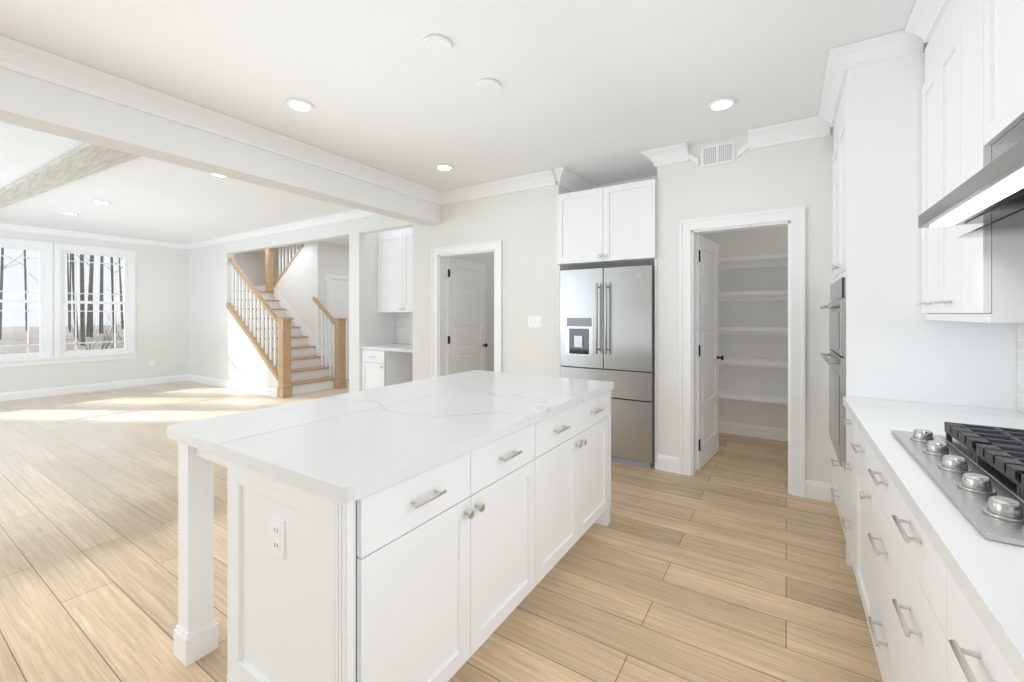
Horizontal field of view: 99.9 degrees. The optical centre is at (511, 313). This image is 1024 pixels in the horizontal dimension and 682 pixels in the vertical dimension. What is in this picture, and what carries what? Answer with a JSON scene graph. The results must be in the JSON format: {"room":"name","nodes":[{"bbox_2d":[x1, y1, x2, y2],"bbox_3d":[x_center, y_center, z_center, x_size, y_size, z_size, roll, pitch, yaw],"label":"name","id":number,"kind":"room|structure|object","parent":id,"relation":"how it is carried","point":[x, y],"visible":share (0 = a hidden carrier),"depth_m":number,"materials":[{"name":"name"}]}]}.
{"room":"kitchen","nodes":[
{"label":"kitchen","id":0,"kind":"room"},
{"bbox_2d":[0,229,187,392],"bbox_3d":[-8.064,-0.030,6.809,0.120,2.800,10.020,0,0,33],"label":"wall","id":1,"kind":"structure","parent":0,"point":[186,322],"depth_m":8.27,"materials":[{"name":"paint"}]},
{"bbox_2d":[0,237,137,367],"bbox_3d":[-8.027,-0.180,6.803,0.150,2.040,3.270,0,0,33],"label":"window","id":2,"kind":"structure","parent":1,"relation":"in","point":[45,275],"depth_m":7.31,"materials":[{"name":"clear glass"}]},
{"bbox_2d":[0,223,183,248],"bbox_3d":[-8.654,-1.377,5.691,0.088,0.098,7.500,0,0,33],"label":"crown molding","id":3,"kind":"structure","parent":1,"relation":"attached to","point":[4,226],"depth_m":7.54,"materials":[{"name":"white wood"}]},
{"bbox_2d":[0,374,187,400],"bbox_3d":[-8.684,1.304,5.710,0.016,0.132,7.500,0,0,33],"label":"baseboard","id":4,"kind":"structure","parent":1,"relation":"attached to","point":[6,396],"depth_m":7.59,"materials":[{"name":"white wood"}]},
{"bbox_2d":[149,360,153,365],"bbox_3d":[-7.003,0.952,8.356,0.005,0.115,0.070,0,0,33],"label":"outlet","id":5,"kind":"object","parent":1,"relation":"attached to","point":[151,362],"depth_m":8.36,"materials":[{"name":"white plastic"}]},
{"bbox_2d":[413,223,420,380],"bbox_3d":[-0.445,-0.030,6.579,0.120,2.800,2.820,0,0,33],"label":"wall","id":6,"kind":"structure","parent":0,"point":[416,227],"depth_m":5.39,"materials":[{"name":"paint"}]},
{"bbox_2d":[0,379,882,681],"bbox_3d":[-2.681,1.420,4.613,11.560,0.100,12.340,0,0,33],"label":"floor","id":7,"kind":"structure","parent":0,"point":[726,563],"depth_m":2.29,"materials":[{"name":"brown wood"}]},
{"bbox_2d":[226,243,346,398],"bbox_3d":[-4.548,-0.031,8.925,3.532,2.803,2.427,0,0,33],"label":"stairs","id":8,"kind":"structure","parent":7,"relation":"on","point":[295,363],"depth_m":7.90,"materials":[{"name":"brown wood"}]},
{"bbox_2d":[361,227,412,389],"bbox_3d":[-1.507,-0.029,5.982,1.024,2.797,0.662,0,0,33],"label":"tall cabinet","id":9,"kind":"object","parent":7,"relation":"on","point":[386,365],"visible":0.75,"depth_m":6.00,"materials":[{"name":"white wood"}]},
{"bbox_2d":[170,386,613,681],"bbox_3d":[-0.341,0.930,2.274,1.140,0.879,2.031,0,0,33],"label":"kitchen island","id":10,"kind":"object","parent":7,"relation":"on","point":[434,529],"depth_m":1.45,"materials":[{"name":"wood"}]},
{"bbox_2d":[167,370,613,505],"bbox_3d":[-0.358,0.470,2.285,1.156,0.040,2.060,0,0,33],"label":"island countertop","id":11,"kind":"structure","parent":10,"relation":"on","point":[340,447],"depth_m":1.71,"materials":[{"name":"white stone"}]},
{"bbox_2d":[557,179,656,468],"bbox_3d":[1.042,0.090,4.326,0.964,2.560,0.783,0,0,33],"label":"tall cabinet","id":12,"kind":"object","parent":7,"relation":"on","point":[609,226],"visible":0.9,"depth_m":4.00,"materials":[{"name":"white wood"}]},
{"bbox_2d":[592,177,648,188],"bbox_3d":[1.250,-1.364,4.652,0.970,0.125,0.110,0,0,33],"label":"crown molding","id":13,"kind":"structure","parent":12,"relation":"attached to","point":[646,178],"depth_m":4.64,"materials":[{"name":"white wood"}]},
{"bbox_2d":[560,265,654,468],"bbox_3d":[1.043,0.470,4.318,0.890,1.800,0.836,0,0,33],"label":"fridge","id":14,"kind":"object","parent":7,"relation":"on","point":[607,324],"visible":0.75,"depth_m":3.94,"materials":[{"name":"silver metal"}]},
{"bbox_2d":[841,404,848,550],"bbox_3d":[1.987,0.931,2.006,0.638,0.879,0.398,0,0,33],"label":"base cabinet","id":15,"kind":"object","parent":7,"relation":"on","point":[843,420],"depth_m":2.28,"materials":[{"name":"wood"}]},
{"bbox_2d":[849,420,864,611],"bbox_3d":[1.783,0.931,1.686,0.638,0.879,0.480,0,0,33],"label":"base cabinet","id":16,"kind":"object","parent":7,"relation":"on","point":[856,441],"depth_m":2.01,"materials":[{"name":"wood"}]},
{"bbox_2d":[865,444,932,681],"bbox_3d":[1.409,0.931,1.100,0.638,0.879,1.030,0,0,33],"label":"base cabinet","id":17,"kind":"object","parent":7,"relation":"on","point":[898,560],"depth_m":1.30,"materials":[{"name":"wood"}]},
{"bbox_2d":[843,396,1023,681],"bbox_3d":[0.862,0.470,0.256,0.655,0.040,4.558,0,0,33],"label":"countertop","id":18,"kind":"structure","parent":17,"relation":"on","point":[988,575],"depth_m":0.94,"materials":[{"name":"white stone"}]},
{"bbox_2d":[891,422,1023,546],"bbox_3d":[1.411,0.416,1.099,0.530,0.066,0.910,0,0,33],"label":"cooktop","id":19,"kind":"object","parent":18,"relation":"in","point":[975,473],"visible":1,"depth_m":1.16,"materials":[{"name":"silver metal"}]},
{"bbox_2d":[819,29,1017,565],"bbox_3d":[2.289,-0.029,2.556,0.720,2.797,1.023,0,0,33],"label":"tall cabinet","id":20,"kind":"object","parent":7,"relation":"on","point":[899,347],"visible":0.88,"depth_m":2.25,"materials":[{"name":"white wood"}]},
{"bbox_2d":[820,277,845,466],"bbox_3d":[2.037,0.333,2.734,0.096,1.075,0.760,0,0,33],"label":"wall oven","id":21,"kind":"object","parent":20,"relation":"in","point":[836,360],"visible":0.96,"depth_m":2.53,"materials":[{"name":"silver metal"}]},
{"bbox_2d":[933,552,1016,681],"bbox_3d":[1.025,0.931,0.497,0.638,0.879,0.520,0,0,33],"label":"base cabinet","id":22,"kind":"object","parent":7,"relation":"on","point":[939,579],"depth_m":0.82,"materials":[{"name":"wood"}]},
{"bbox_2d":[0,0,927,256],"bbox_3d":[-2.681,-1.480,4.613,11.560,0.100,12.340,0,0,33],"label":"ceiling","id":23,"kind":"structure","parent":0,"point":[595,92],"depth_m":2.63,"materials":[{"name":"paint"}]},
{"bbox_2d":[0,143,140,207],"bbox_3d":[-5.307,-1.406,4.809,6.490,0.042,0.610,0,0,33],"label":"beam","id":24,"kind":"structure","parent":23,"relation":"attached to","point":[83,161],"depth_m":4.15,"materials":[{"name":"beige wood"}]},
{"bbox_2d":[62,212,78,214],"bbox_3d":[-6.255,-1.422,6.095,0.179,0.010,0.179,0,0,-7],"label":"recessed light","id":25,"kind":"object","parent":23,"relation":"in","point":[69,213],"depth_m":6.07,"materials":[{"name":"white plastic"}]},
{"bbox_2d":[92,200,110,203],"bbox_3d":[-5.226,-1.422,5.476,0.179,0.010,0.179,0,0,-7],"label":"recessed light","id":26,"kind":"object","parent":23,"relation":"in","point":[95,201],"depth_m":5.47,"materials":[{"name":"white plastic"}]},
{"bbox_2d":[0,68,440,225],"bbox_3d":[-2.965,-1.254,2.065,0.220,0.347,7.497,0,0,33],"label":"beam","id":27,"kind":"structure","parent":23,"relation":"attached to","point":[36,104],"depth_m":2.96,"materials":[{"name":"paint"}]},
{"bbox_2d":[0,35,443,205],"bbox_3d":[-2.825,-1.364,1.978,0.110,0.125,7.500,0,0,33],"label":"crown molding","id":28,"kind":"structure","parent":27,"relation":"attached to","point":[29,60],"depth_m":2.89,"materials":[{"name":"white wood"}]},
{"bbox_2d":[285,98,313,111],"bbox_3d":[-1.448,-1.422,2.938,0.179,0.010,0.179,0,0,-7],"label":"recessed light","id":29,"kind":"object","parent":23,"relation":"in","point":[299,105],"depth_m":2.92,"materials":[{"name":"white plastic"}]},
{"bbox_2d":[422,35,452,55],"bbox_3d":[-0.395,-1.419,2.276,0.159,0.015,0.159,0,0,26],"label":"recessed light","id":30,"kind":"object","parent":23,"relation":"in","point":[439,45],"depth_m":2.26,"materials":[{"name":"paint"}]},
{"bbox_2d":[435,164,453,170],"bbox_3d":[-0.658,-1.422,4.178,0.179,0.010,0.179,0,0,-7],"label":"recessed light","id":31,"kind":"object","parent":23,"relation":"in","point":[443,167],"depth_m":4.16,"materials":[{"name":"white plastic"}]},
{"bbox_2d":[476,79,500,93],"bbox_3d":[-0.147,-1.419,2.687,0.159,0.015,0.159,0,0,26],"label":"recessed light","id":32,"kind":"object","parent":23,"relation":"in","point":[486,86],"depth_m":2.67,"materials":[{"name":"paint"}]},
{"bbox_2d":[707,97,735,110],"bbox_3d":[1.423,-1.422,2.923,0.179,0.010,0.179,0,0,-7],"label":"recessed light","id":33,"kind":"object","parent":23,"relation":"in","point":[719,104],"depth_m":2.91,"materials":[{"name":"white plastic"}]},
{"bbox_2d":[188,127,834,501],"bbox_3d":[-1.883,-0.030,5.895,11.290,2.800,0.120,0,0,33],"label":"wall","id":34,"kind":"structure","parent":0,"point":[522,225],"depth_m":4.70,"materials":[{"name":"paint"}]},
{"bbox_2d":[188,374,276,396],"bbox_3d":[-5.246,1.304,7.957,3.340,0.132,0.016,0,0,33],"label":"baseboard","id":35,"kind":"structure","parent":34,"relation":"attached to","point":[267,391],"depth_m":7.82,"materials":[{"name":"white wood"}]},
{"bbox_2d":[184,209,379,249],"bbox_3d":[-3.891,-1.377,7.051,6.480,0.098,0.088,0,0,33],"label":"crown molding","id":36,"kind":"structure","parent":34,"relation":"attached to","point":[353,214],"depth_m":6.85,"materials":[{"name":"white wood"}]},
{"bbox_2d":[327,274,348,354],"bbox_3d":[-3.433,0.285,9.017,0.020,2.170,0.980,0,0,33],"label":"trim","id":37,"kind":"structure","parent":34,"relation":"attached to","point":[333,276],"depth_m":8.64,"materials":[{"name":"white wood"}]},
{"bbox_2d":[331,280,348,378],"bbox_3d":[-3.402,0.333,8.997,0.075,2.050,0.800,0,0,33],"label":"closet door","id":38,"kind":"structure","parent":34,"relation":"in","point":[339,298],"depth_m":8.86,"materials":[{"name":"white wood"}]},
{"bbox_2d":[446,258,487,374],"bbox_3d":[-0.601,0.333,5.622,0.171,2.050,0.814,0,0,33],"label":"door","id":39,"kind":"structure","parent":34,"relation":"in","point":[466,344],"depth_m":5.57,"materials":[{"name":"white wood"}]},
{"bbox_2d":[440,167,571,204],"bbox_3d":[-0.127,-1.364,4.640,1.560,0.125,0.110,0,0,33],"label":"crown molding","id":40,"kind":"structure","parent":34,"relation":"attached to","point":[562,176],"depth_m":4.57,"materials":[{"name":"white wood"}]},
{"bbox_2d":[528,316,541,326],"bbox_3d":[0.236,0.080,4.465,0.165,0.115,0.012,0,0,33],"label":"switch plate","id":41,"kind":"object","parent":34,"relation":"attached to","point":[534,321],"depth_m":4.46,"materials":[{"name":"white plastic"}]},
{"bbox_2d":[641,148,656,178],"bbox_3d":[1.383,-1.364,4.051,0.120,0.125,0.740,0,0,33],"label":"crown molding","id":42,"kind":"structure","parent":34,"relation":"attached to","point":[650,155],"depth_m":3.77,"materials":[{"name":"white wood"}]},
{"bbox_2d":[652,142,698,169],"bbox_3d":[1.404,-1.339,3.665,0.330,0.175,0.110,0,0,33],"label":"crown molding","id":43,"kind":"structure","parent":34,"relation":"attached to","point":[676,153],"depth_m":3.67,"materials":[{"name":"white wood"}]},
{"bbox_2d":[673,457,678,468],"bbox_3d":[1.845,1.304,4.445,0.016,0.132,1.440,0,0,33],"label":"baseboard","id":44,"kind":"structure","parent":34,"relation":"attached to","point":[675,459],"depth_m":3.71,"materials":[{"name":"white wood"}]},
{"bbox_2d":[696,234,723,469],"bbox_3d":[1.844,0.333,3.996,0.160,2.050,0.705,0,0,33],"label":"pantry door","id":45,"kind":"structure","parent":34,"relation":"in","point":[708,357],"depth_m":3.95,"materials":[{"name":"white wood"}]},
{"bbox_2d":[701,141,734,166],"bbox_3d":[1.689,-1.312,3.535,0.250,0.165,0.016,0,0,33],"label":"air vent","id":46,"kind":"object","parent":34,"relation":"in","point":[717,154],"visible":1,"depth_m":3.53,"materials":[{"name":"white metal"}]},
{"bbox_2d":[719,421,787,441],"bbox_3d":[2.985,1.304,4.610,1.760,0.132,0.016,0,0,33],"label":"baseboard","id":47,"kind":"structure","parent":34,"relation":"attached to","point":[781,434],"depth_m":4.79,"materials":[{"name":"white wood"}]},
{"bbox_2d":[737,115,829,158],"bbox_3d":[2.041,-1.339,3.259,0.600,0.175,0.110,0,0,33],"label":"crown molding","id":48,"kind":"structure","parent":34,"relation":"attached to","point":[813,127],"depth_m":3.24,"materials":[{"name":"white wood"}]},
{"bbox_2d":[917,0,976,319],"bbox_3d":[2.001,-0.665,1.749,0.339,1.331,0.815,0,0,33],"label":"upper cabinet","id":49,"kind":"object","parent":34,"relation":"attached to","point":[973,105],"depth_m":1.84,"materials":[{"name":"white wood"}]},
{"bbox_2d":[918,138,1023,238],"bbox_3d":[1.465,-0.421,1.065,0.507,0.313,0.906,0,0,33],"label":"range hood","id":50,"kind":"object","parent":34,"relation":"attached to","point":[991,194],"visible":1,"depth_m":1.22,"materials":[{"name":"silver metal"}]},
{"bbox_2d":[977,0,1023,319],"bbox_3d":[1.520,-0.665,0.994,0.339,1.331,0.976,0,0,33],"label":"upper cabinet","id":51,"kind":"object","parent":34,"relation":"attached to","point":[1000,23],"depth_m":1.45,"materials":[{"name":"white wood"}]},
{"bbox_2d":[545,185,570,376],"bbox_3d":[1.175,-0.030,5.548,0.120,2.800,2.820,0,0,33],"label":"wall","id":52,"kind":"structure","parent":0,"point":[551,192],"depth_m":4.37,"materials":[{"name":"paint"}]},
{"bbox_2d":[564,173,591,191],"bbox_3d":[0.679,-1.364,4.565,0.120,0.125,0.630,0,0,33],"label":"crown molding","id":53,"kind":"structure","parent":52,"relation":"attached to","point":[578,184],"depth_m":4.57,"materials":[{"name":"white wood"}]},
{"bbox_2d":[1017,323,1023,412],"bbox_3d":[1.134,0.241,0.082,0.009,0.413,4.558,0,0,33],"label":"backsplash","id":54,"kind":"structure","parent":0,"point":[1020,367],"depth_m":1.98,"materials":[{"name":"tile"}]},
{"label":"outside","id":55,"kind":"structure","parent":0,"visible":0},
{"bbox_2d":[0,325,123,354],"bbox_3d":[-39.723,1.870,31.235,79.430,0.200,130.000,0,0,33],"label":"ground","id":56,"kind":"structure","parent":55,"point":[9,333],"depth_m":29.84,"materials":[{"name":"white snow"}]},
{"bbox_2d":[0,248,123,349],"bbox_3d":[-34.953,-9.240,25.555,58.630,22.135,76.484,0,0,33],"label":"forest","id":57,"kind":"object","parent":56,"relation":"on","point":[89,328],"depth_m":32.36,"materials":[{"name":"brown plant"}]}
]}

